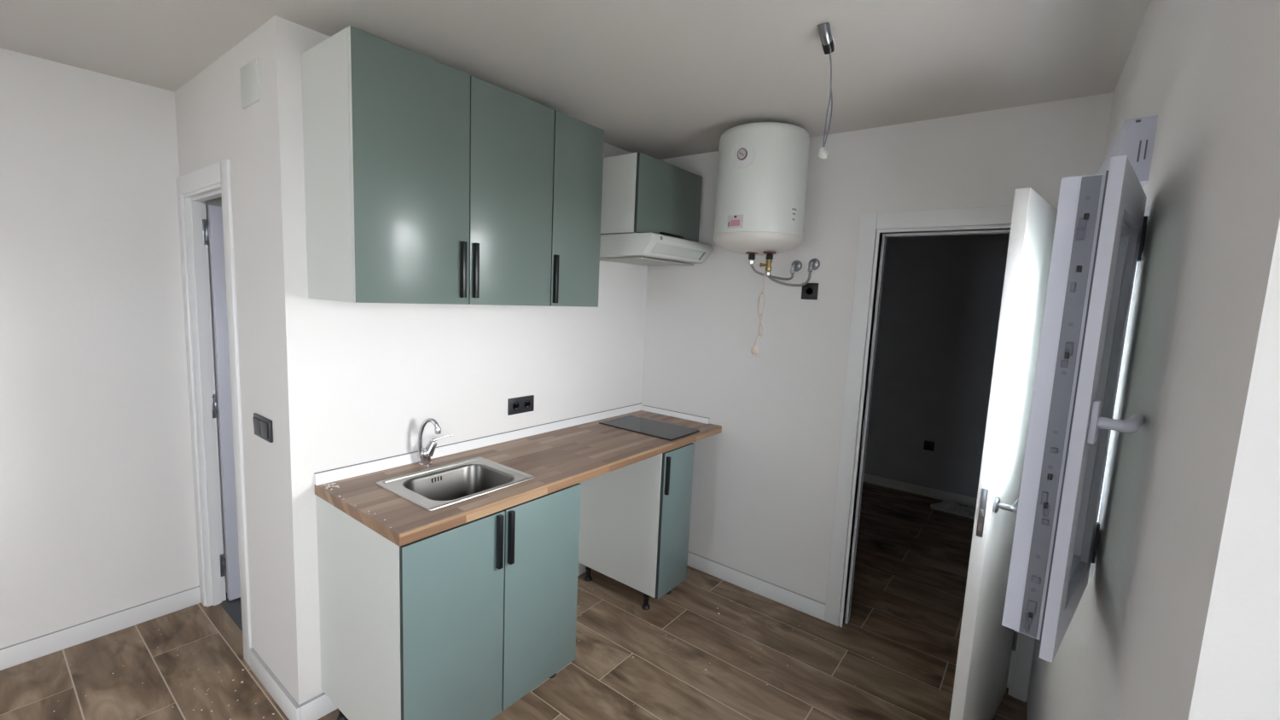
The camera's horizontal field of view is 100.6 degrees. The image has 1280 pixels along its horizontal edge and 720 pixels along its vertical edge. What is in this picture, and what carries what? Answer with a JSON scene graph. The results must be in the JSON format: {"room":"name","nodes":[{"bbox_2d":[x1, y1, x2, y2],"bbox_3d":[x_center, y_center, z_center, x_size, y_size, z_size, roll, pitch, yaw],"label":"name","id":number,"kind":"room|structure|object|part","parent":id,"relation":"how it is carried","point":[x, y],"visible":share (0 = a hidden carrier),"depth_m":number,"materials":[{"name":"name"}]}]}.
{"room":"kitchen","nodes":[
{"label":"kitchen","id":0,"kind":"room"},
{"bbox_2d":[0,47,226,649],"bbox_3d":[-2.775,0.057,1.933,0.120,2.492,4.700,8,9,37],"label":"wall","id":1,"kind":"structure","parent":0,"point":[97,505],"depth_m":2.31,"materials":[{"name":"paint"}]},
{"bbox_2d":[0,586,201,670],"bbox_3d":[-3.231,1.305,1.449,0.012,0.090,3.213,8,9,37],"label":"baseboard","id":2,"kind":"structure","parent":1,"relation":"attached to","point":[33,648],"depth_m":2.41,"materials":[{"name":"white paint"}]},
{"bbox_2d":[174,25,286,689],"bbox_3d":[-1.722,0.061,2.289,1.114,2.492,0.100,8,9,37],"label":"wall","id":3,"kind":"structure","parent":0,"point":[212,125],"depth_m":2.04,"materials":[{"name":"paint"}]},
{"bbox_2d":[176,159,252,666],"bbox_3d":[-1.712,0.214,2.642,0.733,2.107,0.672,8,9,37],"label":"door","id":4,"kind":"structure","parent":3,"relation":"in","point":[194,189],"depth_m":2.55,"materials":[{"name":"white paint"}]},
{"bbox_2d":[239,58,260,109],"bbox_3d":[-1.363,-0.964,1.856,0.161,0.136,0.010,8,9,37],"label":"blank plate","id":5,"kind":"object","parent":3,"relation":"attached to","point":[250,93],"visible":1,"depth_m":1.84,"materials":[{"name":"white plastic"}]},
{"bbox_2d":[252,413,273,442],"bbox_3d":[-1.424,0.255,2.000,0.170,0.083,0.016,8,9,37],"label":"light switch","id":6,"kind":"object","parent":3,"relation":"attached to","point":[262,426],"visible":1,"depth_m":1.98,"materials":[{"name":"grey plastic"}]},
{"bbox_2d":[249,647,301,719],"bbox_3d":[-1.463,1.304,2.121,0.504,0.090,0.014,8,9,37],"label":"baseboard","id":7,"kind":"structure","parent":3,"relation":"attached to","point":[281,695],"depth_m":2.10,"materials":[{"name":"white paint"}]},
{"bbox_2d":[261,15,647,705],"bbox_3d":[-0.609,0.059,2.722,0.120,2.492,2.145,8,9,37],"label":"wall","id":8,"kind":"structure","parent":0,"point":[356,383],"depth_m":2.07,"materials":[{"name":"paint"}]},
{"bbox_2d":[301,25,554,306],"bbox_3d":[-0.745,-0.621,2.011,0.374,0.803,0.808,8,9,37],"label":"upper cabinet","id":9,"kind":"object","parent":8,"relation":"attached to","point":[427,180],"visible":1,"depth_m":1.77,"materials":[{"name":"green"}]},
{"bbox_3d":[-0.744,-0.590,1.756,0.018,0.803,0.404,8,9,37],"label":"door","id":10,"kind":"part","parent":9,"relation":"part of","materials":[{"name":"grey"}]},
{"bbox_3d":[-0.636,-0.325,1.913,0.020,0.200,0.015,8,9,37],"label":"handle","id":11,"kind":"part","parent":9,"relation":"part of","materials":[{"name":"black metal"}]},
{"bbox_3d":[-0.603,-0.329,1.954,0.020,0.200,0.016,8,9,37],"label":"handle","id":12,"kind":"part","parent":9,"relation":"part of","materials":[{"name":"black metal"}]},
{"bbox_3d":[-0.496,-0.617,2.075,0.018,0.803,0.398,8,9,37],"label":"door","id":13,"kind":"part","parent":9,"relation":"part of","materials":[{"name":"grey"}]},
{"bbox_2d":[299,563,586,719],"bbox_3d":[-0.646,1.262,2.776,0.014,0.090,2.025,8,9,37],"label":"baseboard","id":14,"kind":"structure","parent":8,"relation":"attached to","point":[320,706],"depth_m":2.02,"materials":[{"name":"white paint"}]},
{"bbox_2d":[507,395,534,415],"bbox_3d":[-0.595,0.226,2.661,0.012,0.082,0.158,8,9,37],"label":"double socket","id":15,"kind":"object","parent":8,"relation":"attached to","point":[520,404],"visible":1,"depth_m":2.65,"materials":[{"name":"grey plastic"}]},
{"bbox_2d":[550,110,604,307],"bbox_3d":[-0.405,-0.658,2.449,0.374,0.803,0.302,8,9,37],"label":"upper cabinet","id":16,"kind":"object","parent":8,"relation":"attached to","point":[578,144],"visible":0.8,"depth_m":2.34,"materials":[{"name":"green wood"}]},
{"bbox_3d":[-0.359,-0.346,2.271,0.020,0.205,0.016,8,9,37],"label":"handle","id":17,"kind":"part","parent":16,"relation":"part of","materials":[{"name":"black metal"}]},
{"bbox_2d":[600,151,702,242],"bbox_3d":[0.024,-0.862,2.946,0.408,0.381,0.587,8,9,37],"label":"upper cabinet","id":18,"kind":"object","parent":8,"relation":"attached to","point":[642,193],"visible":0.72,"depth_m":2.72,"materials":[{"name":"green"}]},
{"bbox_3d":[0.163,-0.844,2.842,0.018,0.381,0.585,8,9,37],"label":"door","id":19,"kind":"part","parent":18,"relation":"part of","materials":[{"name":"grey"}]},
{"bbox_3d":[0.171,-0.668,2.851,0.020,0.014,0.200,8,9,37],"label":"handle","id":20,"kind":"part","parent":18,"relation":"part of","materials":[{"name":"black"}]},
{"bbox_2d":[599,232,712,266],"bbox_3d":[0.045,-0.604,2.953,0.487,0.121,0.582,8,9,37],"label":"extractor hood","id":21,"kind":"object","parent":8,"relation":"attached to","point":[649,249],"visible":0.95,"depth_m":2.75,"materials":[{"name":"white metal"}]},
{"bbox_3d":[0.215,-0.573,2.826,0.039,0.045,0.475,8,9,37],"label":"lamp panel","id":22,"kind":"part","parent":21,"relation":"part of","materials":[{"name":"white plastic"}]},
{"bbox_2d":[0,481,1027,719],"bbox_3d":[-0.195,1.443,2.045,4.450,0.063,7.950,8,9,37],"label":"floor","id":23,"kind":"structure","parent":0,"point":[912,561],"depth_m":2.43,"materials":[{"name":"brown tile"}]},
{"bbox_2d":[315,482,581,719],"bbox_3d":[-0.725,0.938,2.108,0.622,0.884,0.764,8,9,37],"label":"base cabinet","id":24,"kind":"object","parent":23,"relation":"on","point":[464,621],"visible":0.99,"depth_m":1.84,"materials":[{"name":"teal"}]},
{"bbox_3d":[-1.134,1.322,2.028,0.048,0.105,0.048,8,9,37],"label":"leg","id":25,"kind":"part","parent":24,"relation":"part of","materials":[{"name":"black plastic"}]},
{"bbox_3d":[-0.617,0.932,1.781,0.018,0.778,0.377,8,9,37],"label":"door","id":26,"kind":"part","parent":24,"relation":"part of","materials":[{"name":"green wood"}]},
{"bbox_3d":[-0.491,0.638,1.862,0.020,0.194,0.017,8,9,37],"label":"handle","id":27,"kind":"part","parent":24,"relation":"part of","materials":[{"name":"black metal"}]},
{"bbox_3d":[-0.461,0.635,1.901,0.020,0.196,0.017,8,9,37],"label":"handle","id":28,"kind":"part","parent":24,"relation":"part of","materials":[{"name":"black metal"}]},
{"bbox_2d":[314,410,721,546],"bbox_3d":[-0.354,0.439,2.526,0.599,0.038,1.951,8,9,37],"label":"countertop","id":29,"kind":"structure","parent":24,"relation":"on","point":[559,459],"depth_m":2.19,"materials":[{"name":"brown wood"}]},
{"bbox_2d":[322,482,391,528],"bbox_3d":[-0.953,0.481,1.775,0.511,0.005,0.045,9,9,41],"label":"scraps","id":30,"kind":"object","parent":29,"relation":"on","point":[333,484],"visible":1,"depth_m":1.92,"materials":[{"name":"beige paint"}]},
{"bbox_2d":[417,418,452,465],"bbox_3d":[-0.861,0.333,2.226,0.099,0.199,0.114,4,7,11],"label":"tap","id":31,"kind":"object","parent":29,"relation":"on","point":[425,454],"visible":1,"depth_m":2.19,"materials":[{"name":"silver metal"}]},
{"bbox_3d":[-0.866,0.323,2.187,0.096,0.172,0.028,3,7,5],"label":"spout","id":32,"kind":"part","parent":31,"relation":"part of","materials":[{"name":"silver metal"}]},
{"bbox_3d":[-0.858,0.360,2.239,0.047,0.080,0.121,8,9,37],"label":"lever","id":33,"kind":"part","parent":31,"relation":"part of","materials":[{"name":"silver metal"}]},
{"bbox_2d":[376,456,535,511],"bbox_3d":[-0.701,0.533,2.046,0.370,0.157,0.458,8,9,37],"label":"sink","id":34,"kind":"object","parent":29,"relation":"in","point":[434,488],"visible":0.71,"depth_m":2.13,"materials":[{"name":"silver metal"}]},
{"bbox_3d":[-0.690,0.537,2.039,0.296,0.152,0.356,8,9,37],"label":"bowl","id":35,"kind":"part","parent":34,"relation":"part of","materials":[{"name":"silver metal"}]},
{"bbox_2d":[314,402,642,485],"bbox_3d":[-0.582,0.368,2.697,0.018,0.042,1.951,8,9,37],"label":"upstand","id":36,"kind":"object","parent":29,"relation":"on","point":[320,478],"visible":1,"depth_m":2.40,"materials":[{"name":"white paint"}]},
{"bbox_2d":[599,415,699,441],"bbox_3d":[0.049,0.377,3.001,0.506,0.006,0.286,8,9,37],"label":"cooktop","id":37,"kind":"object","parent":29,"relation":"in","point":[643,426],"visible":1,"depth_m":2.97,"materials":[{"name":"black glass"}]},
{"bbox_2d":[641,405,709,424],"bbox_3d":[0.213,0.336,3.303,0.495,0.032,0.018,8,9,37],"label":"upstand","id":38,"kind":"object","parent":29,"relation":"on","point":[687,416],"visible":1,"depth_m":3.29,"materials":[{"name":"white paint"}]},
{"bbox_3d":[-0.383,0.907,2.083,0.018,0.778,0.380,8,9,37],"label":"door","id":39,"kind":"part","parent":24,"relation":"part of","materials":[{"name":"green"}]},
{"bbox_2d":[53,583,873,719],"bbox_3d":[-0.677,1.319,2.646,3.580,0.006,1.568,3,7,0],"label":"crumbs","id":40,"kind":"object","parent":23,"relation":"on","point":[241,682],"visible":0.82,"depth_m":2.21,"materials":[{"name":"beige"}]},
{"bbox_2d":[578,442,694,610],"bbox_3d":[-0.040,0.863,2.991,0.622,0.884,0.280,8,9,37],"label":"base cabinet","id":41,"kind":"object","parent":23,"relation":"on","point":[635,518],"visible":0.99,"depth_m":2.83,"materials":[{"name":"white"}]},
{"bbox_3d":[-0.302,1.231,3.100,0.048,0.105,0.048,8,9,37],"label":"leg","id":42,"kind":"part","parent":41,"relation":"part of","materials":[{"name":"black plastic"}]},
{"bbox_3d":[0.034,1.277,2.843,0.048,0.105,0.048,8,9,37],"label":"leg","id":43,"kind":"part","parent":41,"relation":"part of","materials":[{"name":"black plastic"}]},
{"bbox_3d":[0.140,0.584,2.678,0.020,0.197,0.016,8,9,37],"label":"handle","id":44,"kind":"part","parent":41,"relation":"part of","materials":[{"name":"black metal"}]},
{"bbox_3d":[0.186,0.845,2.816,0.018,0.778,0.276,8,9,37],"label":"door","id":45,"kind":"part","parent":41,"relation":"part of","materials":[{"name":"grey"}]},
{"bbox_2d":[930,500,975,519],"bbox_3d":[2.658,1.231,4.436,0.400,0.046,0.274,8,9,37],"label":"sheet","id":46,"kind":"object","parent":23,"relation":"on","point":[951,507],"visible":0.87,"depth_m":4.41,"materials":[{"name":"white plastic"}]},
{"bbox_2d":[0,0,1150,159],"bbox_3d":[-1.036,-1.042,0.838,3.954,0.100,5.490,8,9,37],"label":"ceiling","id":47,"kind":"structure","parent":0,"point":[662,79],"depth_m":1.81,"materials":[{"name":"paint"}]},
{"bbox_2d":[817,22,834,159],"bbox_3d":[0.583,-0.839,1.669,0.034,0.385,0.151,8,9,37],"label":"wiring","id":48,"kind":"object","parent":47,"relation":"hanging from","point":[824,30],"visible":1,"depth_m":1.65,"materials":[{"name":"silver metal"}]},
{"bbox_2d":[641,92,1113,700],"bbox_3d":[1.006,0.127,2.759,2.400,2.492,0.120,8,9,37],"label":"wall","id":49,"kind":"structure","parent":0,"point":[764,486],"depth_m":2.82,"materials":[{"name":"paint"}]},
{"bbox_2d":[687,551,825,620],"bbox_3d":[0.475,1.264,3.183,1.266,0.090,0.012,8,9,37],"label":"baseboard","id":50,"kind":"structure","parent":49,"relation":"attached to","point":[813,608],"depth_m":3.02,"materials":[{"name":"white paint"}]},
{"bbox_2d":[713,122,809,271],"bbox_3d":[0.596,-0.777,2.626,0.433,0.675,0.469,8,9,37],"label":"water heater","id":51,"kind":"object","parent":49,"relation":"attached to","point":[763,166],"visible":1,"depth_m":2.43,"materials":[{"name":"white metal"}]},
{"bbox_2d":[730,219,739,226],"bbox_3d":[0.443,-0.638,2.472,0.050,0.028,0.003,8,9,41],"label":"print","id":52,"kind":"object","parent":51,"relation":"on","point":[733,222],"depth_m":2.47,"materials":[{"name":"pink paper"}]},
{"bbox_2d":[750,254,766,356],"bbox_3d":[0.583,-0.266,2.599,0.038,0.501,0.057,-1,8,-28],"label":"power cable","id":53,"kind":"object","parent":51,"relation":"hanging from","point":[754,350],"visible":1,"depth_m":2.60,"materials":[{"name":"beige plastic"}]},
{"bbox_3d":[0.596,-0.292,2.596,0.047,0.446,0.016,8,9,37],"label":"cord","id":54,"kind":"part","parent":53,"relation":"part of","materials":[{"name":"beige plastic"}]},
{"bbox_2d":[749,260,794,280],"bbox_3d":[0.670,-0.449,2.674,0.293,0.087,0.037,-1,8,-28],"label":"hose","id":55,"kind":"object","parent":51,"relation":"attached to","point":[751,262],"visible":0.94,"depth_m":2.66,"materials":[{"name":"silver metal"}]},
{"bbox_2d":[765,267,812,286],"bbox_3d":[0.741,-0.413,2.623,0.293,0.096,0.032,-1,8,-28],"label":"hose","id":56,"kind":"object","parent":51,"relation":"attached to","point":[810,270],"visible":1,"depth_m":2.62,"materials":[{"name":"silver metal"}]},
{"bbox_2d":[790,260,802,271],"bbox_3d":[0.800,-0.491,2.753,0.060,0.060,0.058,8,9,37],"label":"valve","id":57,"kind":"object","parent":49,"relation":"attached to","point":[796,265],"visible":0.99,"depth_m":2.76,"materials":[{"name":"grey metal"}]},
{"bbox_2d":[801,283,818,299],"bbox_3d":[0.874,-0.354,2.736,0.084,0.084,0.012,8,9,37],"label":"socket","id":58,"kind":"object","parent":49,"relation":"attached to","point":[809,291],"visible":0.96,"depth_m":2.73,"materials":[{"name":"black plastic"}]},
{"bbox_2d":[808,258,820,270],"bbox_3d":[0.874,-0.488,2.696,0.060,0.060,0.058,8,9,37],"label":"valve","id":59,"kind":"object","parent":49,"relation":"attached to","point":[814,264],"visible":0.97,"depth_m":2.70,"materials":[{"name":"grey metal"}]},
{"bbox_2d":[824,187,1058,719],"bbox_3d":[1.171,0.404,2.173,0.868,2.096,0.898,8,9,37],"label":"door","id":60,"kind":"structure","parent":49,"relation":"in","point":[993,657],"depth_m":1.90,"materials":[{"name":"white paint"}]},
{"bbox_3d":[1.118,0.371,2.662,0.004,0.160,0.016,8,9,37],"label":"strike plate","id":61,"kind":"part","parent":60,"relation":"part of","materials":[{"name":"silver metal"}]},
{"bbox_3d":[1.087,0.486,1.688,0.004,0.156,0.018,-4,9,-44],"label":"lock plate","id":62,"kind":"part","parent":60,"relation":"part of","materials":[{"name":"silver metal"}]},
{"bbox_3d":[1.203,0.466,1.728,0.156,0.052,0.060,-4,9,-44],"label":"handle","id":63,"kind":"part","parent":60,"relation":"part of","materials":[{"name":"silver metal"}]},
{"bbox_2d":[864,233,1009,497],"bbox_3d":[1.764,0.044,3.736,3.800,2.492,2.600,8,9,37],"label":"wall","id":64,"kind":"structure","parent":0,"point":[941,298],"depth_m":4.62,"materials":[{"name":"grey paint"}]},
{"bbox_2d":[863,472,977,508],"bbox_3d":[2.442,1.156,4.819,3.600,0.090,0.012,8,9,37],"label":"baseboard","id":65,"kind":"structure","parent":64,"relation":"attached to","point":[932,492],"depth_m":4.75,"materials":[{"name":"white paint"}]},
{"bbox_2d":[923,440,934,451],"bbox_3d":[2.556,0.758,4.697,0.082,0.082,0.012,8,9,37],"label":"socket","id":66,"kind":"object","parent":64,"relation":"attached to","point":[929,445],"visible":1,"depth_m":4.69,"materials":[{"name":"black plastic"}]},
{"bbox_2d":[1026,0,1279,719],"bbox_3d":[0.399,0.447,-0.151,0.550,2.492,5.271,7,8,35],"label":"wall","id":67,"kind":"structure","parent":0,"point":[1177,617],"depth_m":0.67,"materials":[{"name":"paint"}]},
{"bbox_2d":[1001,115,1157,663],"bbox_3d":[1.132,-0.025,1.286,0.188,1.002,1.242,8,9,40],"label":"window","id":68,"kind":"structure","parent":67,"relation":"attached to","point":[1101,223],"depth_m":0.89,"materials":[{"name":"grey plastic"}]},
{"bbox_3d":[0.795,0.102,0.865,0.141,0.070,0.054,0,7,-22],"label":"handle","id":69,"kind":"part","parent":68,"relation":"part of","materials":[{"name":"grey plastic"}]},
{"bbox_3d":[1.361,0.043,1.572,0.068,0.760,0.366,7,8,35],"label":"fixed sash","id":70,"kind":"part","parent":68,"relation":"part of","materials":[{"name":"grey plastic"}]},
{"bbox_3d":[1.268,0.058,1.416,0.065,0.800,0.768,7,8,35],"label":"frame","id":71,"kind":"part","parent":68,"relation":"part of","materials":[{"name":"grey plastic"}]}
]}

